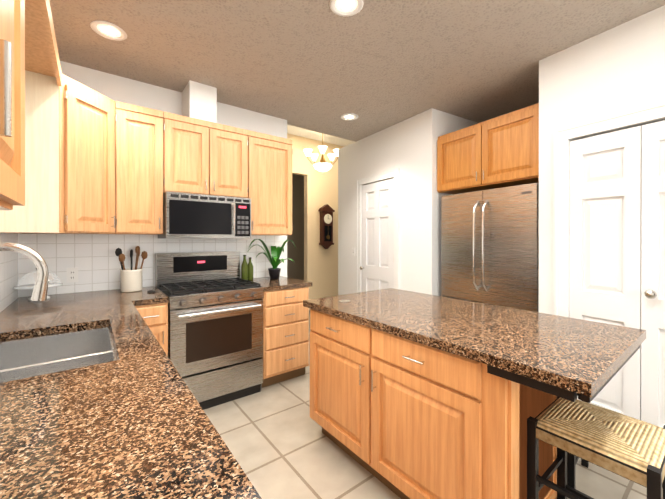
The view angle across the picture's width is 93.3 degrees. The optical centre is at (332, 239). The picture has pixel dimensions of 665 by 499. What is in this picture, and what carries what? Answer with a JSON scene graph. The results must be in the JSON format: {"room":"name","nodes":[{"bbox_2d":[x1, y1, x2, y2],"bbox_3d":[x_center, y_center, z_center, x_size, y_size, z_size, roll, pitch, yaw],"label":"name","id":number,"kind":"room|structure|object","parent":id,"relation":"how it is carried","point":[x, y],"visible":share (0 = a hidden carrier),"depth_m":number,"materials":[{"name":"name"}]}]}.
{"room":"kitchen","nodes":[
{"label":"kitchen","id":0,"kind":"room"},
{"bbox_2d":[27,61,286,296],"bbox_3d":[-1.397,-0.021,2.841,2.340,2.700,0.410,0,0,-38],"label":"wall","id":1,"kind":"structure","parent":0,"point":[193,99],"depth_m":2.79,"materials":[{"name":"white paint"}]},
{"bbox_2d":[18,234,280,296],"bbox_3d":[-1.434,0.189,2.915,2.130,0.458,0.008,0,0,-38],"label":"wall tile","id":2,"kind":"structure","parent":1,"relation":"attached to","point":[94,258],"depth_m":2.58,"materials":[{"name":"white tile"}]},
{"bbox_2d":[67,267,77,282],"bbox_3d":[-2.026,0.280,2.447,0.070,0.114,0.008,0,0,-38],"label":"electrical outlet","id":3,"kind":"object","parent":2,"relation":"attached to","point":[72,274],"visible":1,"depth_m":2.44,"materials":[{"name":"white plastic"}]},
{"bbox_2d":[248,257,254,267],"bbox_3d":[-0.863,0.248,3.345,0.070,0.114,0.008,0,0,-38],"label":"electrical outlet","id":4,"kind":"object","parent":2,"relation":"attached to","point":[253,260],"visible":0.4,"depth_m":3.36,"materials":[{"name":"white plastic"}]},
{"bbox_2d":[132,104,175,234],"bbox_3d":[-1.580,-0.540,2.560,0.451,1.000,0.385,0,0,-38],"label":"upper cabinet","id":5,"kind":"object","parent":1,"relation":"attached to","point":[153,131],"depth_m":2.51,"materials":[{"name":"brown wood"}]},
{"bbox_2d":[176,114,219,195],"bbox_3d":[-1.303,-0.712,2.810,0.422,0.658,0.329,0,0,-38],"label":"upper cabinet","id":6,"kind":"object","parent":1,"relation":"attached to","point":[197,140],"depth_m":2.72,"materials":[{"name":"brown wood"}]},
{"bbox_2d":[158,192,250,237],"bbox_3d":[-1.145,-0.191,2.847,0.709,0.371,0.444,0,0,-38],"label":"microwave","id":7,"kind":"object","parent":6,"relation":"attached to","point":[186,215],"visible":0.98,"depth_m":2.67,"materials":[{"name":"silver metal"}]},
{"bbox_2d":[220,124,251,199],"bbox_3d":[-1.071,-0.712,2.989,0.422,0.658,0.329,0,0,-38],"label":"upper cabinet","id":8,"kind":"object","parent":1,"relation":"attached to","point":[235,143],"depth_m":2.92,"materials":[{"name":"brown wood"}]},
{"bbox_2d":[251,131,292,234],"bbox_3d":[-0.735,-0.542,3.248,0.554,1.000,0.329,0,0,-38],"label":"upper cabinet","id":9,"kind":"object","parent":1,"relation":"attached to","point":[271,202],"depth_m":3.14,"materials":[{"name":"brown wood"}]},
{"bbox_2d":[287,133,342,309],"bbox_3d":[0.542,-0.279,6.695,10.120,3.200,0.120,0,0,-38],"label":"wall","id":10,"kind":"structure","parent":0,"point":[314,190],"depth_m":6.07,"materials":[{"name":"beige paint"}]},
{"bbox_2d":[318,204,334,248],"bbox_3d":[-0.114,-0.237,6.038,0.300,0.860,0.115,0,0,-38],"label":"wall clock","id":11,"kind":"object","parent":10,"relation":"attached to","point":[326,211],"visible":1,"depth_m":5.99,"materials":[{"name":"brown wood"}]},
{"bbox_2d":[287,124,354,146],"bbox_3d":[-0.461,-1.932,7.989,10.120,0.100,6.600,0,0,-38],"label":"ceiling","id":12,"kind":"structure","parent":0,"point":[301,132],"depth_m":5.74,"materials":[{"name":"white paint"}]},
{"bbox_2d":[303,133,337,171],"bbox_3d":[-0.176,-1.505,5.284,0.644,0.739,0.622,0,0,-38],"label":"chandelier","id":13,"kind":"object","parent":12,"relation":"hanging from","point":[322,166],"visible":0.92,"depth_m":5.18,"materials":[{"name":"white glass"}]},
{"bbox_2d":[49,0,664,141],"bbox_3d":[2.847,-1.816,0.436,6.120,0.900,9.400,0,0,-38],"label":"ceiling","id":14,"kind":"structure","parent":0,"point":[320,66],"depth_m":2.27,"materials":[{"name":"beige paint"}]},
{"bbox_2d":[90,21,126,40],"bbox_3d":[-1.465,-1.363,2.059,0.200,0.010,0.200,0,0,-38],"label":"recessed light","id":15,"kind":"object","parent":14,"relation":"in","point":[107,30],"visible":1,"depth_m":2.06,"materials":[{"name":"white"}]},
{"bbox_2d":[329,0,363,16],"bbox_3d":[0.081,-1.363,1.825,0.200,0.010,0.200,0,0,-38],"label":"recessed light","id":16,"kind":"object","parent":14,"relation":"in","point":[345,8],"visible":1,"depth_m":1.84,"materials":[{"name":"white"}]},
{"bbox_2d":[341,113,357,120],"bbox_3d":[0.191,-1.366,3.515,0.200,0.010,0.200,0,0,-38],"label":"recessed light","id":17,"kind":"object","parent":14,"relation":"in","point":[349,116],"visible":0.98,"depth_m":3.50,"materials":[{"name":"white"}]},
{"bbox_2d":[338,108,457,295],"bbox_3d":[0.648,-0.023,4.063,0.322,2.700,1.894,0,0,-38],"label":"wall","id":18,"kind":"structure","parent":0,"point":[409,145],"depth_m":3.57,"materials":[{"name":"white paint"}]},
{"bbox_2d":[360,178,393,291],"bbox_3d":[0.597,0.290,4.047,0.141,2.062,0.655,0,0,-38],"label":"door","id":19,"kind":"structure","parent":18,"relation":"in","point":[377,267],"depth_m":4.00,"materials":[{"name":"white wood"}]},
{"bbox_2d":[437,103,538,193],"bbox_3d":[1.651,-0.787,3.060,0.726,0.588,1.020,0,0,-32],"label":"upper cabinet","id":20,"kind":"object","parent":18,"relation":"attached to","point":[502,151],"visible":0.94,"depth_m":2.83,"materials":[{"name":"brown wood"}]},
{"bbox_2d":[204,310,662,498],"bbox_3d":[1.470,1.378,3.549,12.500,0.100,16.000,0,0,-38],"label":"floor","id":21,"kind":"structure","parent":0,"point":[279,443],"depth_m":1.91,"materials":[{"name":"tile"}]},
{"bbox_2d":[135,303,167,355],"bbox_3d":[-1.466,0.895,2.454,0.223,0.870,0.682,0,0,-38],"label":"base cabinet","id":22,"kind":"object","parent":21,"relation":"on","point":[154,317],"visible":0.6,"depth_m":2.24,"materials":[{"name":"brown wood"}]},
{"bbox_2d":[155,251,263,409],"bbox_3d":[-1.070,0.727,2.739,0.739,1.205,0.699,0,0,-38],"label":"stove","id":23,"kind":"object","parent":21,"relation":"on","point":[215,329],"visible":0.98,"depth_m":2.56,"materials":[{"name":"silver metal"}]},
{"bbox_2d":[262,287,308,386],"bbox_3d":[-0.595,0.894,3.127,0.473,0.870,0.681,0,0,-38],"label":"base cabinet","id":24,"kind":"object","parent":21,"relation":"on","point":[285,334],"visible":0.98,"depth_m":2.87,"materials":[{"name":"brown wood"}]},
{"bbox_2d":[303,304,643,498],"bbox_3d":[0.621,0.897,1.796,0.880,0.870,1.526,0,0,-38],"label":"kitchen island","id":25,"kind":"object","parent":21,"relation":"on","point":[415,395],"depth_m":1.41,"materials":[{"name":"wood"}]},
{"bbox_2d":[303,288,645,399],"bbox_3d":[0.627,0.441,1.806,0.885,0.039,1.564,0,0,-38],"label":"island countertop","id":26,"kind":"structure","parent":25,"relation":"on","point":[583,355],"depth_m":1.42,"materials":[{"name":"brown stone"}]},
{"bbox_2d":[441,183,538,311],"bbox_3d":[1.646,0.431,3.054,0.782,1.771,0.930,0,0,-32],"label":"fridge","id":27,"kind":"object","parent":21,"relation":"on","point":[489,246],"visible":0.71,"depth_m":2.80,"materials":[{"name":"silver metal"}]},
{"bbox_2d":[567,393,588,488],"bbox_3d":[1.251,1.011,1.862,0.365,0.640,0.365,0,0,-42],"label":"stool","id":28,"kind":"object","parent":21,"relation":"on","point":[572,459],"depth_m":1.62,"materials":[{"name":"black wood"}]},
{"bbox_2d":[527,396,664,498],"bbox_3d":[1.020,1.013,1.200,0.365,0.640,0.365,0,0,-38],"label":"stool","id":29,"kind":"object","parent":21,"relation":"on","point":[627,447],"visible":0.9,"depth_m":1.15,"materials":[{"name":"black wicker"}]},
{"bbox_3d":[-0.458,0.899,0.439,0.626,0.870,3.836,0,0,-38],"label":"base cabinet","id":30,"kind":"object","parent":21,"relation":"on","visible":0},
{"bbox_2d":[0,289,261,498],"bbox_3d":[-0.650,0.443,0.690,0.631,0.039,4.471,0,0,-38],"label":"countertop","id":31,"kind":"structure","parent":30,"relation":"on","point":[132,421],"depth_m":0.72,"materials":[{"name":"stone"}]},
{"bbox_2d":[0,242,48,302],"bbox_3d":[-1.226,0.217,1.157,0.266,0.409,0.105,0,0,-38],"label":"faucet","id":32,"kind":"object","parent":31,"relation":"on","point":[39,292],"visible":1,"depth_m":1.22,"materials":[{"name":"silver metal"}]},
{"bbox_2d":[13,268,62,299],"bbox_3d":[-2.063,0.304,2.208,0.256,0.231,0.256,0,0,-38],"label":"cake stand","id":33,"kind":"object","parent":31,"relation":"on","point":[31,286],"visible":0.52,"depth_m":2.18,"materials":[{"name":"clear glass"}]},
{"bbox_2d":[0,327,116,382],"bbox_3d":[-1.119,0.568,1.256,0.440,0.209,0.740,0,0,-38],"label":"undermount sink","id":34,"kind":"object","parent":31,"relation":"in","point":[31,357],"visible":0.27,"depth_m":1.46,"materials":[{"name":"silver metal"}]},
{"bbox_2d":[115,246,147,291],"bbox_3d":[-1.634,0.237,2.555,0.224,0.364,0.209,0,0,-38],"label":"utensil crock","id":35,"kind":"object","parent":31,"relation":"on","point":[131,279],"visible":1,"depth_m":2.49,"materials":[{"name":"beige ceramic"}]},
{"bbox_2d":[132,286,168,305],"bbox_3d":[-1.463,0.440,2.470,0.202,0.039,0.661,0,0,-38],"label":"countertop","id":36,"kind":"structure","parent":30,"relation":"on","point":[145,298],"depth_m":2.30,"materials":[{"name":"stone"}]},
{"bbox_2d":[249,276,311,291],"bbox_3d":[-0.594,0.438,3.147,0.506,0.039,0.651,0,0,-38],"label":"countertop","id":37,"kind":"structure","parent":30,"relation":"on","point":[282,283],"depth_m":3.00,"materials":[{"name":"stone"}]},
{"bbox_2d":[241,255,252,280],"bbox_3d":[-0.862,0.287,3.180,0.064,0.260,0.140,0,0,29],"label":"oil bottles","id":38,"kind":"object","parent":37,"relation":"on","point":[246,271],"visible":0.94,"depth_m":3.14,"materials":[{"name":"green glass"}]},
{"bbox_2d":[248,239,295,278],"bbox_3d":[-0.598,0.207,3.247,0.553,0.420,0.417,0,0,-38],"label":"potted plant","id":39,"kind":"object","parent":37,"relation":"on","point":[275,262],"visible":1,"depth_m":3.26,"materials":[{"name":"green plant"}]},
{"bbox_2d":[458,117,473,129],"bbox_3d":[1.431,-0.022,3.607,0.360,2.700,0.213,0,0,-38],"label":"wall","id":40,"kind":"structure","parent":0,"point":[462,122],"depth_m":3.56,"materials":[{"name":"white paint"}]},
{"bbox_2d":[506,5,664,314],"bbox_3d":[2.860,-0.016,0.475,0.592,2.700,4.628,0,0,-38],"label":"wall","id":41,"kind":"structure","parent":0,"point":[619,69],"depth_m":2.14,"materials":[{"name":"white paint"}]},
{"bbox_2d":[356,102,664,316],"bbox_3d":[1.296,0.252,2.852,0.029,2.155,4.633,0,0,-32],"label":"trim","id":42,"kind":"structure","parent":41,"relation":"attached to","point":[563,137],"depth_m":2.27,"materials":[{"name":"white wood"}]},
{"bbox_2d":[569,120,664,427],"bbox_3d":[2.084,0.310,1.601,0.128,2.032,1.500,0,0,-32],"label":"bifold door","id":43,"kind":"structure","parent":41,"relation":"in","point":[616,227],"depth_m":1.98,"materials":[{"name":"white wood"}]},
{"bbox_3d":[-0.383,-0.014,-0.286,0.120,2.700,6.600,0,0,-38],"label":"wall","id":44,"kind":"structure","parent":0,"visible":0},
{"bbox_2d":[0,233,17,311],"bbox_3d":[-0.905,0.194,0.494,0.008,0.458,4.472,0,0,-38],"label":"wall tile","id":45,"kind":"structure","parent":44,"relation":"attached to","point":[8,274],"depth_m":2.00,"materials":[{"name":"white tile"}]},
{"bbox_2d":[0,0,35,215],"bbox_3d":[-0.665,-0.551,0.423,0.299,0.970,0.530,0,0,-38],"label":"upper cabinet","id":46,"kind":"object","parent":44,"relation":"attached to","point":[17,17],"depth_m":0.67,"materials":[{"name":"brown wood"}]},
{"bbox_2d":[0,64,59,233],"bbox_3d":[-1.988,-0.539,2.108,0.264,1.000,0.602,0,0,-38],"label":"upper cabinet","id":47,"kind":"object","parent":44,"relation":"attached to","point":[46,220],"depth_m":1.91,"materials":[{"name":"brown wood"}]},
{"bbox_2d":[60,68,131,233],"bbox_3d":[-1.737,-0.540,2.302,0.370,1.000,0.602,0,0,-38],"label":"upper cabinet","id":48,"kind":"object","parent":44,"relation":"attached to","point":[76,157],"depth_m":2.18,"materials":[{"name":"brown wood"}]}
]}

